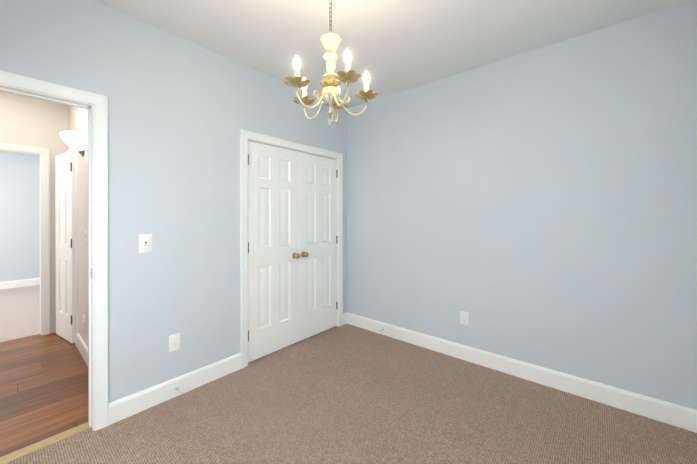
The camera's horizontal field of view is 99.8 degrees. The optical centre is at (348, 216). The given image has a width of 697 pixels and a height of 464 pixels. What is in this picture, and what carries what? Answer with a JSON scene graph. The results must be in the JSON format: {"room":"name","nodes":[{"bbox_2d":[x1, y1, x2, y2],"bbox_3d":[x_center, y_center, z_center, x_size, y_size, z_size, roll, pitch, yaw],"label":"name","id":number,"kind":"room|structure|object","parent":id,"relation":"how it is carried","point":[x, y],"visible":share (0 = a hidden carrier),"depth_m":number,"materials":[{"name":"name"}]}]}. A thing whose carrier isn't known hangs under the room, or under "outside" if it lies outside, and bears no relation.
{"room":"empty bedroom","nodes":[
{"label":"empty bedroom","id":0,"kind":"room"},
{"bbox_2d":[0,152,39,281],"bbox_3d":[-6.674,-0.017,5.149,0.120,2.700,4.000,0,0,40],"label":"wall","id":1,"kind":"structure","parent":0,"point":[19,216],"depth_m":5.57,"materials":[{"name":"blue paint"}]},
{"bbox_2d":[0,278,39,289],"bbox_3d":[-6.622,1.266,5.108,0.015,0.135,4.000,0,0,40],"label":"chair rail","id":2,"kind":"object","parent":1,"relation":"attached to","point":[19,283],"depth_m":5.55,"materials":[{"name":"white wood"}]},
{"bbox_2d":[0,91,67,332],"bbox_3d":[-3.880,-0.011,2.925,0.120,2.700,1.570,0,0,40],"label":"wall","id":3,"kind":"structure","parent":0,"point":[30,122],"depth_m":3.32,"materials":[{"name":"beige paint"}]},
{"bbox_2d":[0,143,49,334],"bbox_3d":[-3.775,0.282,3.034,0.140,2.113,0.956,0,0,40],"label":"door frame","id":4,"kind":"structure","parent":3,"relation":"attached to","point":[45,240],"depth_m":3.32,"materials":[{"name":"white wood"}]},
{"bbox_2d":[68,106,87,346],"bbox_3d":[-2.737,-0.011,3.050,1.700,2.700,0.100,0,0,40],"label":"wall","id":5,"kind":"structure","parent":0,"point":[77,119],"depth_m":2.87,"materials":[{"name":"beige paint"}]},
{"bbox_2d":[55,151,74,342],"bbox_3d":[-3.105,0.316,3.213,0.518,2.020,0.044,0,0,31],"label":"door","id":6,"kind":"structure","parent":5,"relation":"in","point":[65,232],"depth_m":3.18,"materials":[{"name":"white wood"}]},
{"bbox_2d":[66,147,77,345],"bbox_3d":[-3.073,0.281,3.257,0.666,2.113,0.020,0,0,40],"label":"door frame","id":7,"kind":"structure","parent":5,"relation":"attached to","point":[76,237],"depth_m":3.04,"materials":[{"name":"white wood"}]},
{"bbox_2d":[60,131,86,156],"bbox_3d":[-2.602,-0.682,2.759,0.330,0.192,0.165,0,0,40],"label":"sconce","id":8,"kind":"object","parent":5,"relation":"attached to","point":[75,140],"visible":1,"depth_m":2.70,"materials":[{"name":"white glass"}]},
{"bbox_2d":[76,333,87,365],"bbox_3d":[-2.213,1.272,2.531,1.587,0.135,0.015,0,0,40],"label":"baseboard","id":9,"kind":"structure","parent":5,"relation":"attached to","point":[81,346],"depth_m":2.77,"materials":[{"name":"white wood"}]},
{"bbox_2d":[83,315,85,328],"bbox_3d":[-2.518,0.999,2.800,0.078,0.122,0.033,0,0,40],"label":"electrical outlet","id":10,"kind":"object","parent":5,"relation":"attached to","point":[84,321],"visible":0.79,"depth_m":2.78,"materials":[{"name":"white plastic"}]},
{"bbox_2d":[0,0,346,402],"bbox_3d":[-1.256,-0.010,2.336,0.120,2.700,3.670,0,0,40],"label":"wall","id":11,"kind":"structure","parent":0,"point":[182,112],"depth_m":2.14,"materials":[{"name":"blue paint"}]},
{"bbox_2d":[0,70,107,430],"bbox_3d":[-1.911,0.286,1.567,0.160,2.113,0.956,0,0,40],"label":"door frame","id":12,"kind":"structure","parent":11,"relation":"attached to","point":[99,102],"depth_m":1.85,"materials":[{"name":"white wood"}]},
{"bbox_2d":[139,234,152,252],"bbox_3d":[-1.412,0.186,2.046,0.019,0.128,0.082,0,0,40],"label":"light switch","id":13,"kind":"object","parent":11,"relation":"attached to","point":[145,243],"visible":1,"depth_m":2.05,"materials":[{"name":"white plastic"}]},
{"bbox_2d":[108,353,240,424],"bbox_3d":[-1.251,1.273,2.243,0.015,0.135,0.924,0,0,40],"label":"baseboard","id":14,"kind":"structure","parent":11,"relation":"attached to","point":[125,407],"depth_m":2.15,"materials":[{"name":"white wood"}]},
{"bbox_2d":[169,333,180,351],"bbox_3d":[-1.300,0.939,2.195,0.033,0.122,0.078,0,0,40],"label":"outlet","id":15,"kind":"object","parent":11,"relation":"attached to","point":[174,342],"visible":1,"depth_m":2.19,"materials":[{"name":"white plastic"}]},
{"bbox_2d":[248,141,299,362],"bbox_3d":[-0.710,0.316,2.875,0.102,2.018,0.598,0,0,40],"label":"closet door","id":16,"kind":"structure","parent":11,"relation":"in","point":[273,249],"depth_m":2.86,"materials":[{"name":"white wood"}]},
{"bbox_2d":[240,129,342,368],"bbox_3d":[-0.567,0.308,3.148,0.120,2.060,1.240,0,0,40],"label":"door frame","id":17,"kind":"structure","parent":11,"relation":"attached to","point":[337,198],"depth_m":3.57,"materials":[{"name":"white wood"}]},
{"bbox_2d":[299,152,337,340],"bbox_3d":[-0.320,0.315,3.334,0.102,2.018,0.598,0,0,40],"label":"closet door","id":18,"kind":"structure","parent":11,"relation":"in","point":[318,242],"depth_m":3.32,"materials":[{"name":"white wood"}]},
{"bbox_2d":[5,324,696,463],"bbox_3d":[-0.021,1.373,1.369,3.120,0.060,3.790,0,0,40],"label":"floor carpet","id":19,"kind":"object","parent":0,"point":[347,394],"depth_m":1.92,"materials":[{"name":"brown carpet"}]},
{"bbox_2d":[94,0,691,108],"bbox_3d":[-0.048,-1.407,1.385,3.190,0.100,3.790,0,0,40],"label":"ceiling","id":20,"kind":"structure","parent":0,"point":[394,46],"depth_m":2.13,"materials":[{"name":"white paint"}]},
{"bbox_2d":[284,0,377,126],"bbox_3d":[-0.101,-0.900,1.446,0.463,0.914,0.455,0,0,40],"label":"chandelier","id":21,"kind":"object","parent":20,"relation":"hanging from","point":[330,95],"visible":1,"depth_m":1.42,"materials":[{"name":"brown metal"}]},
{"bbox_2d":[347,0,696,409],"bbox_3d":[0.881,-0.011,3.006,3.870,2.700,0.120,0,0,40],"label":"wall","id":22,"kind":"structure","parent":0,"point":[537,207],"depth_m":2.32,"materials":[{"name":"blue paint"}]},
{"bbox_2d":[460,311,468,325],"bbox_3d":[1.089,0.949,2.754,0.078,0.122,0.033,0,0,40],"label":"outlet","id":23,"kind":"object","parent":22,"relation":"attached to","point":[464,318],"visible":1,"depth_m":2.75,"materials":[{"name":"white plastic"}]},
{"bbox_2d":[344,312,696,432],"bbox_3d":[1.077,1.272,2.738,2.920,0.135,0.040,0,0,40],"label":"baseboard","id":24,"kind":"structure","parent":22,"relation":"attached to","point":[676,415],"depth_m":2.31,"materials":[{"name":"white wood"}]},
{"bbox_3d":[-1.930,1.373,1.586,0.070,0.059,0.850,0,0,40],"label":"floor","id":25,"kind":"structure","parent":0,"visible":0},
{"bbox_2d":[0,422,90,463],"bbox_3d":[-1.930,1.340,1.587,0.082,0.009,0.810,0,0,40],"label":"threshold","id":26,"kind":"object","parent":25,"relation":"on","point":[39,445],"depth_m":1.73,"materials":[{"name":"beige wood"}]},
{"label":"outside","id":27,"kind":"structure","parent":0,"visible":0},
{"bbox_2d":[0,285,39,341],"bbox_3d":[-5.341,1.366,4.019,3.620,0.060,4.240,0,0,40],"label":"wall","id":28,"kind":"structure","parent":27,"point":[19,312],"depth_m":4.10,"materials":[{"name":"white paint"}]},
{"bbox_2d":[0,332,87,456],"bbox_3d":[-2.999,1.371,2.180,2.330,0.060,1.570,0,0,40],"label":"floor","id":29,"kind":"structure","parent":27,"point":[43,387],"depth_m":2.28,"materials":[{"name":"laminate"}]}
]}

